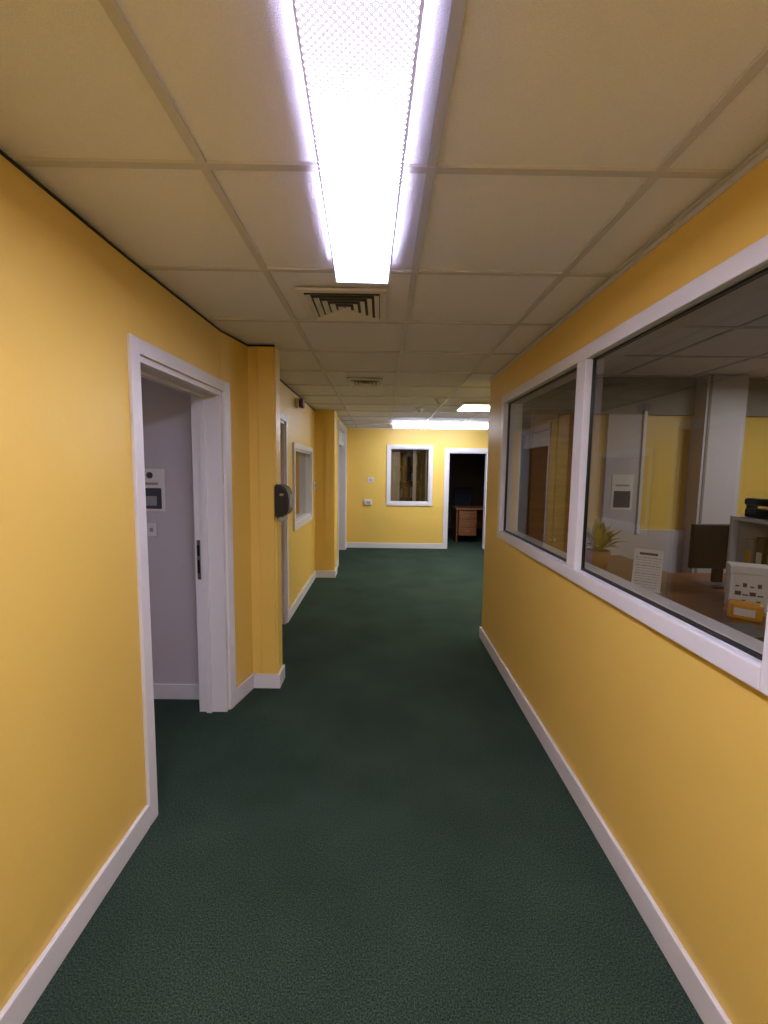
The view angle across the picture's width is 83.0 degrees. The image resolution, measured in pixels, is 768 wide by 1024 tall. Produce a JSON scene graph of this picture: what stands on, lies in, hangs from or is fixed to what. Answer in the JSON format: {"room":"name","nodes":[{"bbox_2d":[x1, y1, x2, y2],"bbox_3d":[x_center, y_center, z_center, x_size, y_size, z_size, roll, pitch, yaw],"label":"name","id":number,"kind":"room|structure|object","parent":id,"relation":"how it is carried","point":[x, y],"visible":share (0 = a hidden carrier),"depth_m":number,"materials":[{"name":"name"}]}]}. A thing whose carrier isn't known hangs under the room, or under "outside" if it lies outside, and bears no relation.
{"room":"office corridor","nodes":[
{"label":"office corridor","id":0,"kind":"room"},
{"bbox_2d":[0,154,252,1011],"bbox_3d":[-1.004,0.332,0.189,0.250,2.303,5.520,1,6,0],"label":"wall","id":1,"kind":"structure","parent":0,"point":[73,778],"depth_m":1.35,"materials":[{"name":"yellow paint"}]},
{"bbox_2d":[0,149,248,346],"bbox_3d":[-0.950,-0.807,0.068,0.084,0.007,5.501,1,6,1],"label":"trim","id":2,"kind":"structure","parent":1,"relation":"attached to","point":[2,153],"depth_m":1.45,"materials":[{"name":"black metal"}]},
{"bbox_2d":[0,566,336,1023],"bbox_3d":[-0.854,1.269,1.954,0.347,0.100,8.855,1,6,1],"label":"baseboard","id":3,"kind":"structure","parent":1,"relation":"attached to","point":[24,998],"depth_m":1.44,"materials":[{"name":"white paint"}]},
{"bbox_2d":[127,333,235,825],"bbox_3d":[-1.051,0.278,2.220,0.196,2.015,0.956,1,6,2],"label":"door frame","id":4,"kind":"structure","parent":1,"relation":"attached to","point":[210,407],"depth_m":2.55,"materials":[{"name":"white paint"}]},
{"bbox_2d":[141,377,198,683],"bbox_3d":[-2.281,0.189,1.480,2.460,2.303,2.730,1,6,0],"label":"wall","id":5,"kind":"structure","parent":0,"point":[166,411],"depth_m":2.76,"materials":[{"name":"white paint"}]},
{"bbox_2d":[147,523,156,535],"bbox_3d":[-1.482,0.111,2.739,0.090,0.085,0.016,1,6,0],"label":"light switch","id":6,"kind":"object","parent":5,"relation":"attached to","point":[151,527],"visible":0.56,"depth_m":2.74,"materials":[{"name":"white paint"}]},
{"bbox_2d":[145,469,165,510],"bbox_3d":[-1.464,-0.138,2.719,0.180,0.265,0.006,1,6,0],"label":"poster","id":7,"kind":"object","parent":5,"relation":"attached to","point":[154,478],"visible":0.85,"depth_m":2.72,"materials":[{"name":"paper"}]},
{"bbox_2d":[153,684,198,699],"bbox_3d":[-2.272,1.164,2.838,2.320,0.100,0.016,1,6,0],"label":"baseboard","id":8,"kind":"structure","parent":5,"relation":"attached to","point":[161,691],"depth_m":2.83,"materials":[{"name":"white paint"}]},
{"bbox_2d":[248,346,282,673],"bbox_3d":[-0.853,0.063,2.969,0.270,2.303,0.135,1,6,0],"label":"pilaster","id":9,"kind":"object","parent":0,"point":[263,362],"visible":0.63,"depth_m":2.90,"materials":[{"name":"yellow paint"}]},
{"bbox_2d":[275,484,292,520],"bbox_3d":[-0.668,-0.065,2.913,0.095,0.244,0.163,1,6,0],"label":"dispenser","id":10,"kind":"object","parent":9,"relation":"attached to","point":[283,493],"visible":1,"depth_m":2.84,"materials":[{"name":"black plastic"}]},
{"bbox_2d":[280,381,314,608],"bbox_3d":[-1.020,-0.088,4.493,0.150,2.303,3.130,1,6,0],"label":"wall","id":11,"kind":"structure","parent":0,"point":[301,422],"depth_m":4.81,"materials":[{"name":"yellow paint"}]},
{"bbox_2d":[280,424,282,622],"bbox_3d":[-0.975,0.167,3.810,0.079,1.915,0.666,1,6,0],"label":"door","id":12,"kind":"structure","parent":11,"relation":"in","point":[280,424],"depth_m":4.13,"materials":[{"name":"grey wood"}]},
{"bbox_2d":[280,412,288,623],"bbox_3d":[-1.011,0.127,3.806,0.166,2.010,0.840,1,6,0],"label":"door frame","id":13,"kind":"structure","parent":11,"relation":"attached to","point":[284,425],"depth_m":4.17,"materials":[{"name":"white paint"}]},
{"bbox_2d":[295,398,304,408],"bbox_3d":[-0.889,-1.149,4.586,0.085,0.110,0.110,1,6,0],"label":"fire alarm sounder","id":14,"kind":"object","parent":11,"relation":"attached to","point":[299,403],"visible":1,"depth_m":4.55,"materials":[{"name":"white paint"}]},
{"bbox_2d":[293,442,312,530],"bbox_3d":[-1.010,-0.314,5.079,0.170,0.920,1.180,1,6,0],"label":"window","id":15,"kind":"structure","parent":11,"relation":"in","point":[305,460],"depth_m":5.57,"materials":[{"name":"white paint"}]},
{"bbox_2d":[315,410,336,570],"bbox_3d":[-0.842,-0.243,6.109,0.320,2.303,0.285,1,6,0],"label":"pilaster","id":16,"kind":"object","parent":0,"point":[325,420],"depth_m":5.98,"materials":[{"name":"yellow paint"}]},
{"bbox_2d":[336,416,346,561],"bbox_3d":[-0.792,-0.355,7.264,0.150,2.303,2.136,1,6,0],"label":"wall","id":17,"kind":"structure","parent":0,"point":[337,416],"depth_m":6.63,"materials":[{"name":"yellow paint"}]},
{"bbox_2d":[337,420,346,565],"bbox_3d":[-0.785,-0.348,7.423,0.166,2.260,1.470,1,6,0],"label":"door frame","id":18,"kind":"structure","parent":17,"relation":"attached to","point":[342,435],"depth_m":8.05,"materials":[{"name":"white paint"}]},
{"bbox_2d":[23,528,703,1023],"bbox_3d":[0.759,1.135,4.585,8.800,0.100,14.300,1,6,0],"label":"floor","id":19,"kind":"structure","parent":0,"point":[383,833],"depth_m":1.70,"materials":[{"name":"green carpet"}]},
{"bbox_2d":[390,450,421,500],"bbox_3d":[0.443,-0.560,11.100,1.000,2.000,0.400,1,6,0],"label":"bookcase","id":20,"kind":"object","parent":19,"relation":"on","point":[406,456],"visible":0.36,"depth_m":10.95,"materials":[{"name":"brown wood"}]},
{"bbox_2d":[454,487,472,536],"bbox_3d":[1.917,-0.011,10.210,0.544,1.120,0.552,1,6,0],"label":"office chair","id":21,"kind":"object","parent":19,"relation":"on","point":[462,496],"visible":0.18,"depth_m":10.37,"materials":[{"name":"blue fabric"}]},
{"bbox_2d":[451,506,482,542],"bbox_3d":[2.092,0.263,9.405,1.200,0.735,0.650,1,6,0],"label":"office desk","id":22,"kind":"object","parent":19,"relation":"on","point":[465,519],"visible":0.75,"depth_m":9.11,"materials":[{"name":"brown wood"}]},
{"bbox_2d":[517,409,574,552],"bbox_3d":[1.277,0.203,3.494,0.400,1.980,0.415,1,6,0],"label":"wall","id":23,"kind":"structure","parent":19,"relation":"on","point":[547,434],"depth_m":3.27,"materials":[{"name":"paint"}]},
{"bbox_2d":[585,555,765,628],"bbox_3d":[1.423,0.858,2.351,0.706,0.902,1.900,1,6,0],"label":"reception desk","id":24,"kind":"object","parent":19,"relation":"on","point":[707,601],"visible":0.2,"depth_m":2.25,"materials":[{"name":"brown wood"}]},
{"bbox_2d":[586,519,626,569],"bbox_3d":[1.400,0.203,2.774,0.294,0.316,0.275,5,7,36],"label":"potted plant","id":25,"kind":"object","parent":24,"relation":"on","point":[597,555],"visible":0.96,"depth_m":2.73,"materials":[{"name":"green plant"}]},
{"bbox_2d":[631,548,663,595],"bbox_3d":[1.332,0.306,2.200,0.132,0.228,0.120,5,7,37],"label":"paper sign","id":26,"kind":"object","parent":24,"relation":"on","point":[647,563],"visible":0.92,"depth_m":2.20,"materials":[{"name":"paper"}]},
{"bbox_2d":[722,623,764,641],"bbox_3d":[1.345,0.449,1.617,0.280,0.054,0.280,1,6,0],"label":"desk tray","id":27,"kind":"object","parent":24,"relation":"on","point":[756,632],"visible":0.26,"depth_m":1.67,"materials":[{"name":"black plastic"}]},
{"bbox_2d":[723,599,766,622],"bbox_3d":[1.534,0.419,1.846,0.144,0.075,0.058,6,7,41],"label":"snack packet","id":28,"kind":"object","parent":24,"relation":"on","point":[738,609],"visible":0.97,"depth_m":1.82,"materials":[{"name":"orange plastic"}]},
{"bbox_2d":[724,561,767,612],"bbox_3d":[1.654,0.342,1.980,0.148,0.205,0.108,4,6,30],"label":"desk calendar","id":29,"kind":"object","parent":24,"relation":"on","point":[748,582],"visible":0.76,"depth_m":1.94,"materials":[{"name":"paper"}]},
{"bbox_2d":[669,572,724,591],"bbox_3d":[2.631,0.880,3.072,1.280,0.750,0.680,1,6,0],"label":"computer desk","id":30,"kind":"object","parent":19,"relation":"on","point":[691,576],"visible":0.04,"depth_m":3.25,"materials":[{"name":"brown wood"}]},
{"bbox_2d":[688,524,729,588],"bbox_3d":[2.279,0.294,2.953,0.440,0.429,0.160,1,6,0],"label":"computer monitor","id":31,"kind":"object","parent":30,"relation":"on","point":[708,545],"visible":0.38,"depth_m":2.91,"materials":[{"name":"black plastic"}]},
{"bbox_2d":[724,516,767,591],"bbox_3d":[2.221,0.694,2.198,0.525,1.280,0.660,1,6,0],"label":"shelf unit","id":32,"kind":"object","parent":19,"relation":"on","point":[742,528],"visible":0.21,"depth_m":2.45,"materials":[{"name":"wood"}]},
{"bbox_2d":[743,537,767,564],"bbox_3d":[2.140,0.509,2.172,0.283,0.709,0.545,1,6,0],"label":"binders","id":33,"kind":"object","parent":32,"relation":"on","point":[756,550],"visible":0.25,"depth_m":2.33,"materials":[{"name":"cardboard"}]},
{"bbox_2d":[744,498,767,519],"bbox_3d":[2.117,-0.015,2.309,0.240,0.104,0.240,1,6,0],"label":"desk telephone","id":34,"kind":"object","parent":32,"relation":"on","point":[752,510],"visible":1,"depth_m":2.34,"materials":[{"name":"black plastic"}]},
{"bbox_2d":[0,0,767,428],"bbox_3d":[0.791,-1.260,4.352,8.800,0.094,14.300,1,6,0],"label":"ceiling","id":35,"kind":"structure","parent":0,"point":[568,83],"depth_m":1.09,"materials":[{"name":"tile"}]},
{"bbox_2d":[295,287,386,321],"bbox_3d":[-0.189,-0.989,2.098,0.400,0.019,0.400,1,6,0],"label":"ceiling air vent","id":36,"kind":"object","parent":35,"relation":"in","point":[320,304],"depth_m":2.06,"materials":[{"name":"beige metal"}]},
{"bbox_2d":[292,0,424,284],"bbox_3d":[-0.044,-0.822,0.753,0.215,0.087,1.800,1,6,-3],"label":"fluorescent light","id":37,"kind":"object","parent":35,"relation":"attached to","point":[359,57],"visible":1,"depth_m":0.86,"materials":[{"name":"white paint"}]},
{"bbox_2d":[347,378,382,386],"bbox_3d":[-0.168,-1.168,3.934,0.310,0.019,0.310,1,6,0],"label":"ceiling air vent","id":38,"kind":"object","parent":35,"relation":"in","point":[355,382],"depth_m":3.89,"materials":[{"name":"beige metal"}]},
{"bbox_2d":[10,0,767,427],"bbox_3d":[0.740,-1.211,4.356,8.500,0.010,14.100,1,6,0],"label":"grid","id":39,"kind":"object","parent":35,"relation":"attached to","point":[457,8],"depth_m":1.15,"materials":[{"name":"white metal"}]},
{"bbox_2d":[434,398,443,403],"bbox_3d":[0.608,-1.227,4.806,0.110,0.050,0.110,1,6,0],"label":"smoke detector","id":40,"kind":"object","parent":35,"relation":"attached to","point":[438,400],"visible":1,"depth_m":4.77,"materials":[{"name":"white paint"}]},
{"bbox_2d":[393,422,488,428],"bbox_3d":[0.947,-1.452,7.318,1.600,0.082,0.160,1,6,0],"label":"fluorescent light","id":41,"kind":"object","parent":35,"relation":"attached to","point":[395,424],"visible":1,"depth_m":7.24,"materials":[{"name":"white paint"}]},
{"bbox_2d":[456,402,489,410],"bbox_3d":[1.201,-1.274,5.277,0.570,0.033,0.500,1,6,0],"label":"panel light","id":42,"kind":"object","parent":35,"relation":"in","point":[465,406],"depth_m":5.19,"materials":[{"name":"white plastic"}]},
{"bbox_2d":[296,449,484,527],"bbox_3d":[0.713,-0.325,7.170,8.500,2.303,8.670,1,6,0],"label":"wall","id":43,"kind":"structure","parent":0,"point":[465,470],"depth_m":11.37,"materials":[{"name":"black paint"}]},
{"bbox_2d":[346,427,488,543],"bbox_3d":[0.657,-0.446,8.395,8.600,2.303,0.120,1,6,0],"label":"wall","id":44,"kind":"structure","parent":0,"point":[378,522],"depth_m":8.33,"materials":[{"name":"paint"}]},
{"bbox_2d":[364,499,371,504],"bbox_3d":[-0.306,-0.190,8.339,0.140,0.100,0.033,1,6,0],"label":"wall control box","id":45,"kind":"object","parent":44,"relation":"attached to","point":[366,501],"visible":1,"depth_m":8.33,"materials":[{"name":"white paint"}]},
{"bbox_2d":[368,477,373,482],"bbox_3d":[-0.255,-0.613,8.306,0.110,0.110,0.018,1,6,0],"label":"wall light switch","id":46,"kind":"object","parent":44,"relation":"attached to","point":[370,479],"visible":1,"depth_m":8.30,"materials":[{"name":"white paint"}]},
{"bbox_2d":[347,542,441,548],"bbox_3d":[2.103,0.676,8.443,5.680,0.100,0.016,1,6,0],"label":"baseboard","id":47,"kind":"structure","parent":44,"relation":"attached to","point":[349,544],"depth_m":8.42,"materials":[{"name":"white paint"}]},
{"bbox_2d":[386,444,432,505],"bbox_3d":[0.491,-0.704,8.359,0.880,1.160,0.140,1,6,0],"label":"window","id":48,"kind":"structure","parent":44,"relation":"in","point":[429,448],"depth_m":8.30,"materials":[{"name":"white paint"}]},
{"bbox_2d":[391,449,427,500],"bbox_3d":[0.491,-0.729,8.460,0.720,1.050,0.025,1,6,0],"label":"vertical blind","id":49,"kind":"object","parent":48,"relation":"attached to","point":[394,452],"visible":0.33,"depth_m":8.45,"materials":[{"name":"beige fabric"}]},
{"bbox_2d":[442,448,487,548],"bbox_3d":[1.595,-0.253,8.415,0.900,1.940,0.148,1,6,0],"label":"door frame","id":50,"kind":"structure","parent":44,"relation":"attached to","point":[448,451],"depth_m":8.34,"materials":[{"name":"white paint"}]},
{"bbox_2d":[482,157,767,1023],"bbox_3d":[0.977,0.314,0.653,0.120,2.303,6.430,1,6,0],"label":"wall","id":51,"kind":"structure","parent":0,"point":[668,746],"depth_m":1.42,"materials":[{"name":"yellow paint"}]},
{"bbox_2d":[479,626,731,1023],"bbox_3d":[0.895,1.408,0.767,0.016,0.100,6.446,1,6,0],"label":"baseboard","id":52,"kind":"structure","parent":51,"relation":"attached to","point":[699,993],"depth_m":1.56,"materials":[{"name":"white paint"}]},
{"bbox_2d":[497,235,767,695],"bbox_3d":[0.965,-0.221,2.135,0.142,1.080,2.435,1,6,0],"label":"window","id":53,"kind":"structure","parent":51,"relation":"in","point":[744,274],"depth_m":1.66,"materials":[{"name":"white paint"}]},
{"bbox_2d":[523,375,767,572],"bbox_3d":[3.015,0.346,0.605,3.955,2.303,6.310,1,6,0],"label":"wall","id":54,"kind":"structure","parent":0,"point":[718,406],"depth_m":3.61,"materials":[{"name":"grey paint"}]},
{"bbox_2d":[610,474,633,509],"bbox_3d":[2.021,-0.168,3.687,0.180,0.300,0.006,1,6,0],"label":"poster","id":55,"kind":"object","parent":54,"relation":"attached to","point":[622,485],"visible":1,"depth_m":3.69,"materials":[{"name":"paper"}]},
{"bbox_2d":[587,414,767,529],"bbox_3d":[3.000,0.033,3.805,3.955,2.303,0.120,1,6,0],"label":"wall","id":56,"kind":"structure","parent":0,"point":[667,436],"depth_m":3.70,"materials":[{"name":"yellow paint"}]},
{"bbox_3d":[5.025,-0.007,4.493,0.100,2.303,14.100,1,6,0],"label":"wall","id":57,"kind":"structure","parent":0,"visible":0},
{"bbox_2d":[248,142,767,429],"bbox_3d":[2.037,-1.026,2.791,5.920,0.020,10.936,1,6,0],"label":"trim","id":58,"kind":"structure","parent":57,"relation":"attached to","point":[761,153],"depth_m":1.48,"materials":[{"name":"metal"}]}
]}

